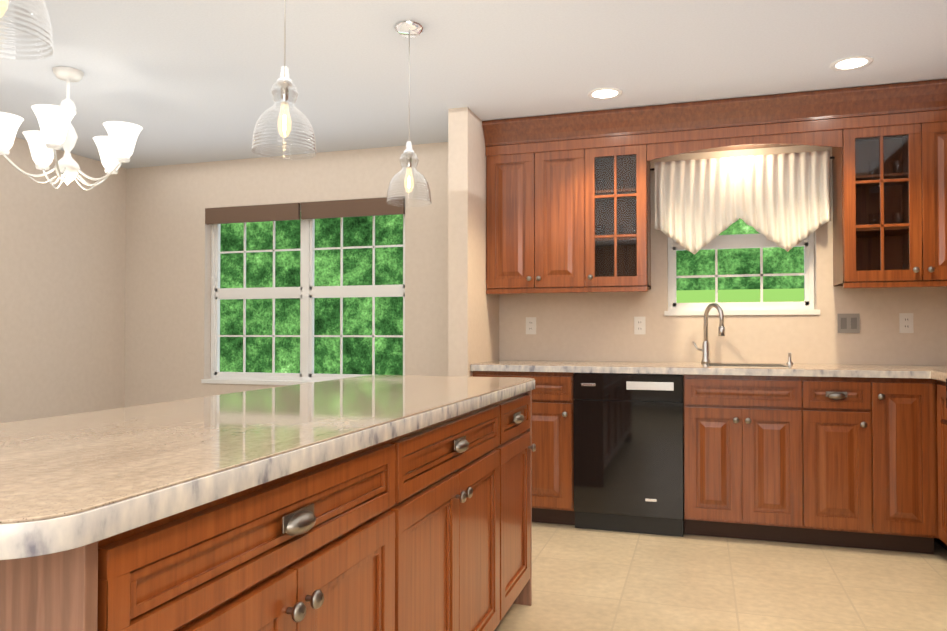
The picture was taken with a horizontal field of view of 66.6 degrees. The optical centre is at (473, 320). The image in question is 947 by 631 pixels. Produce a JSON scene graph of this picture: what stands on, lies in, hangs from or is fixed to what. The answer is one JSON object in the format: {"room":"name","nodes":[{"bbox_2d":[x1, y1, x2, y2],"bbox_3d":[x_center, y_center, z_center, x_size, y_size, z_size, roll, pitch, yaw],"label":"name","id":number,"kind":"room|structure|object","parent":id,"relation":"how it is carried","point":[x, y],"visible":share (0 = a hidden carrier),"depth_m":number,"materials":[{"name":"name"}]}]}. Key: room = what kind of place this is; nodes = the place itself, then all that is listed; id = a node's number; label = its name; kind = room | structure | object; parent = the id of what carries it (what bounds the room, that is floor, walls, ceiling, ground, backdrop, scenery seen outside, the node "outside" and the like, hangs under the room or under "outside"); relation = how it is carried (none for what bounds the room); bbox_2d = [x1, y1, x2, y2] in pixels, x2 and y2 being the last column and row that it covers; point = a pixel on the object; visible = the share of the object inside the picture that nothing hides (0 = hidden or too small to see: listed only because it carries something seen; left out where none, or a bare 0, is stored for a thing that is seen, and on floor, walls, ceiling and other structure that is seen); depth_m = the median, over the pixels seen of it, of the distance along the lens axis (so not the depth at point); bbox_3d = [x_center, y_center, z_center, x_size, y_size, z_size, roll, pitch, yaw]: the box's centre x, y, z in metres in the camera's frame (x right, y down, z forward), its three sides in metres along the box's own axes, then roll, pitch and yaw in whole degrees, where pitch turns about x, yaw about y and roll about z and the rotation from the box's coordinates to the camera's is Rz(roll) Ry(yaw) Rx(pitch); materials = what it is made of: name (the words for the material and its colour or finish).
{"room":"kitchen","nodes":[
{"label":"kitchen","id":0,"kind":"room"},
{"bbox_2d":[0,137,125,423],"bbox_3d":[-4.054,-0.066,2.104,0.150,2.440,8.130,0,-1,17],"label":"wall","id":1,"kind":"structure","parent":0,"point":[62,290],"depth_m":5.23,"materials":[{"name":"paint"}]},
{"bbox_2d":[448,107,498,376],"bbox_3d":[0.013,-0.027,4.564,0.120,2.440,0.700,0,-1,17],"label":"wall","id":2,"kind":"structure","parent":0,"point":[473,322],"depth_m":4.25,"materials":[{"name":"paint"}]},
{"bbox_2d":[0,0,946,168],"bbox_3d":[-1.030,-1.350,1.175,6.590,0.100,8.230,0,-1,17],"label":"ceiling","id":3,"kind":"structure","parent":0,"point":[185,81],"depth_m":3.51,"materials":[{"name":"paint"}]},
{"bbox_2d":[0,0,53,60],"bbox_3d":[-0.915,-0.914,1.384,0.196,0.764,0.196,0,-1,17],"label":"pendant light","id":4,"kind":"object","parent":3,"relation":"hanging from","point":[45,17],"visible":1,"depth_m":1.43,"materials":[{"name":"clear glass"}]},
{"bbox_2d":[0,66,142,189],"bbox_3d":[-2.042,-0.969,3.668,0.716,0.582,0.690,0,-1,17],"label":"chandelier","id":5,"kind":"object","parent":3,"relation":"hanging from","point":[116,147],"visible":1,"depth_m":3.60,"materials":[{"name":"silver metal"}]},
{"bbox_2d":[251,0,316,159],"bbox_3d":[-0.585,-0.900,2.235,0.196,0.764,0.196,0,-1,17],"label":"pendant light","id":6,"kind":"object","parent":3,"relation":"hanging from","point":[284,82],"visible":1,"depth_m":2.22,"materials":[{"name":"clear glass"}]},
{"bbox_2d":[386,21,431,206],"bbox_3d":[-0.278,-0.886,3.115,0.196,0.764,0.196,0,-1,17],"label":"pendant light","id":7,"kind":"object","parent":3,"relation":"hanging from","point":[409,29],"visible":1,"depth_m":3.10,"materials":[{"name":"clear glass"}]},
{"bbox_2d":[588,87,621,99],"bbox_3d":[0.726,-1.252,3.982,0.190,0.006,0.190,0,-1,17],"label":"recessed light","id":8,"kind":"object","parent":3,"relation":"in","point":[605,93],"visible":1,"depth_m":3.98,"materials":[{"name":"white"}]},
{"bbox_2d":[830,56,872,70],"bbox_3d":[1.853,-1.259,3.535,0.190,0.006,0.190,0,-1,17],"label":"recessed light","id":9,"kind":"object","parent":3,"relation":"in","point":[850,63],"visible":1,"depth_m":3.53,"materials":[{"name":"white"}]},
{"bbox_2d":[124,142,946,406],"bbox_3d":[0.166,-0.021,4.967,6.490,2.440,0.160,0,-1,17],"label":"wall","id":10,"kind":"structure","parent":0,"point":[168,303],"depth_m":5.04,"materials":[{"name":"paint"}]},
{"bbox_2d":[201,205,404,384],"bbox_3d":[-1.266,-0.194,5.400,1.716,1.356,0.145,0,-1,17],"label":"dining room window","id":11,"kind":"structure","parent":10,"relation":"in","point":[307,292],"depth_m":5.42,"materials":[{"name":"white wood"}]},
{"bbox_2d":[205,196,404,224],"bbox_3d":[-1.284,-0.810,5.353,1.660,0.121,0.030,0,-1,17],"label":"blinds","id":12,"kind":"object","parent":11,"relation":"attached to","point":[319,210],"visible":0.86,"depth_m":5.32,"materials":[{"name":"brown fabric"}]},
{"bbox_2d":[526,317,535,333],"bbox_3d":[0.384,0.037,4.809,0.070,0.114,0.008,0,-1,17],"label":"electrical outlet","id":13,"kind":"object","parent":10,"relation":"attached to","point":[530,325],"visible":1,"depth_m":4.81,"materials":[{"name":"white plastic"}]},
{"bbox_2d":[486,139,593,293],"bbox_3d":[0.426,-0.635,4.637,0.628,0.883,0.329,0,-1,17],"label":"upper cabinet","id":14,"kind":"object","parent":10,"relation":"attached to","point":[568,202],"depth_m":4.48,"materials":[{"name":"brown wood"}]},
{"bbox_2d":[586,135,649,290],"bbox_3d":[0.902,-0.638,4.488,0.369,0.883,0.329,0,-1,17],"label":"upper cabinet","id":15,"kind":"object","parent":10,"relation":"attached to","point":[617,170],"depth_m":4.37,"materials":[{"name":"brown wood"}]},
{"bbox_2d":[634,317,645,333],"bbox_3d":[1.061,0.034,4.597,0.070,0.114,0.008,0,-1,17],"label":"electrical outlet","id":16,"kind":"object","parent":10,"relation":"attached to","point":[639,326],"visible":1,"depth_m":4.59,"materials":[{"name":"white plastic"}]},
{"bbox_2d":[664,232,819,315],"bbox_3d":[1.654,-0.478,4.489,0.896,0.896,0.145,0,-1,17],"label":"kitchen window","id":17,"kind":"structure","parent":10,"relation":"in","point":[761,241],"depth_m":4.49,"materials":[{"name":"white wood"}]},
{"bbox_2d":[650,119,845,288],"bbox_3d":[1.581,-0.641,4.275,1.053,0.883,0.329,0,-1,17],"label":"upper cabinet","id":18,"kind":"object","parent":10,"relation":"attached to","point":[831,132],"depth_m":4.11,"materials":[{"name":"brown wood"}]},
{"bbox_2d":[650,150,833,253],"bbox_3d":[1.596,-0.694,4.325,1.044,0.584,0.067,0,-1,17],"label":"valance curtain","id":19,"kind":"object","parent":18,"relation":"hanging from","point":[782,200],"visible":1,"depth_m":4.32,"materials":[{"name":"white fabric"}]},
{"bbox_2d":[838,314,859,332],"bbox_3d":[2.206,0.018,4.238,0.116,0.114,0.008,0,-1,17],"label":"light switch","id":20,"kind":"object","parent":10,"relation":"attached to","point":[848,323],"visible":1,"depth_m":4.24,"materials":[{"name":"grey plastic"}]},
{"bbox_2d":[843,111,946,287],"bbox_3d":[2.406,-0.645,4.016,0.678,0.883,0.329,0,-1,17],"label":"upper cabinet","id":21,"kind":"object","parent":10,"relation":"attached to","point":[896,165],"depth_m":3.91,"materials":[{"name":"brown wood"}]},
{"bbox_2d":[899,313,913,332],"bbox_3d":[2.492,0.017,4.148,0.070,0.114,0.008,0,-1,17],"label":"electrical outlet","id":22,"kind":"object","parent":10,"relation":"attached to","point":[905,322],"visible":1,"depth_m":4.15,"materials":[{"name":"white plastic"}]},
{"bbox_2d":[494,522,946,630],"bbox_3d":[-1.030,1.189,1.135,6.590,0.100,8.230,0,-1,17],"label":"floor","id":23,"kind":"structure","parent":0,"point":[592,580],"depth_m":3.18,"materials":[{"name":"tile"}]},
{"bbox_2d":[0,387,535,630],"bbox_3d":[-0.326,0.707,1.959,0.535,0.891,2.270,0,-1,17],"label":"kitchen island","id":24,"kind":"object","parent":23,"relation":"on","point":[383,503],"depth_m":1.39,"materials":[{"name":"brown wood"}]},
{"bbox_2d":[0,375,534,570],"bbox_3d":[-0.447,0.244,1.955,0.760,0.036,2.384,0,-1,17],"label":"island countertop","id":25,"kind":"structure","parent":24,"relation":"on","point":[63,478],"depth_m":1.23,"materials":[{"name":"beige stone"}]},
{"bbox_2d":[470,360,577,524],"bbox_3d":[0.364,0.727,4.465,0.597,0.930,0.653,0,-1,17],"label":"base cabinet","id":26,"kind":"object","parent":23,"relation":"on","point":[552,395],"depth_m":4.13,"materials":[{"name":"brown wood"}]},
{"bbox_2d":[573,373,683,536],"bbox_3d":[0.940,0.747,4.277,0.595,0.884,0.610,0,-1,17],"label":"dishwasher","id":27,"kind":"object","parent":23,"relation":"on","point":[628,438],"visible":0.9,"depth_m":3.99,"materials":[{"name":"black metal"}]},
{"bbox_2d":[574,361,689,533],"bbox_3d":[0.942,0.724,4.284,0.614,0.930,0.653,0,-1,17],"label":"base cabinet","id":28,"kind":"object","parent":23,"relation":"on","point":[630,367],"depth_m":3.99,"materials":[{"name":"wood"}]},
{"bbox_2d":[686,362,805,543],"bbox_3d":[1.515,0.721,4.104,0.586,0.930,0.653,0,-1,17],"label":"base cabinet","id":29,"kind":"object","parent":23,"relation":"on","point":[746,422],"depth_m":3.82,"materials":[{"name":"brown wood"}]},
{"bbox_2d":[692,303,724,362],"bbox_3d":[1.412,0.078,4.337,0.186,0.363,0.180,0,-1,17],"label":"faucet","id":30,"kind":"object","parent":29,"relation":"on","point":[705,350],"visible":1,"depth_m":4.38,"materials":[{"name":"silver metal"}]},
{"bbox_2d":[786,352,792,363],"bbox_3d":[1.861,0.223,4.237,0.040,0.070,0.070,0,-1,17],"label":"soap dispenser","id":31,"kind":"object","parent":29,"relation":"on","point":[789,358],"visible":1,"depth_m":4.24,"materials":[{"name":"silver metal"}]},
{"bbox_2d":[794,363,938,553],"bbox_3d":[2.088,0.719,3.924,0.615,0.930,0.653,0,-1,17],"label":"base cabinet","id":32,"kind":"object","parent":23,"relation":"on","point":[842,455],"depth_m":3.64,"materials":[{"name":"brown wood"}]},
{"bbox_2d":[908,365,946,368],"bbox_3d":[2.669,0.715,3.741,0.684,0.930,0.657,0,-1,17],"label":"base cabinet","id":33,"kind":"object","parent":23,"relation":"on","point":[921,366],"depth_m":3.95,"materials":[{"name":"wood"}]},
{"bbox_2d":[931,369,946,549],"bbox_3d":[2.511,0.707,3.238,0.684,0.930,0.397,0,-1,17],"label":"base cabinet","id":34,"kind":"object","parent":23,"relation":"on","point":[940,376],"depth_m":3.46,"materials":[{"name":"brown wood"}]},
{"bbox_2d":[940,379,946,424],"bbox_3d":[2.272,0.668,2.624,0.757,0.990,0.910,0,-1,17],"label":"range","id":35,"kind":"object","parent":23,"relation":"on","point":[943,421],"visible":1,"depth_m":3.12,"materials":[{"name":"black"}]},
{"label":"outside","id":36,"kind":"structure","parent":0,"visible":0},
{"bbox_2d":[220,212,803,374],"bbox_3d":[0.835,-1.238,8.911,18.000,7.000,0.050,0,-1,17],"label":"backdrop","id":37,"kind":"structure","parent":36,"point":[357,311],"depth_m":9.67,"materials":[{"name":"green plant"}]}
]}

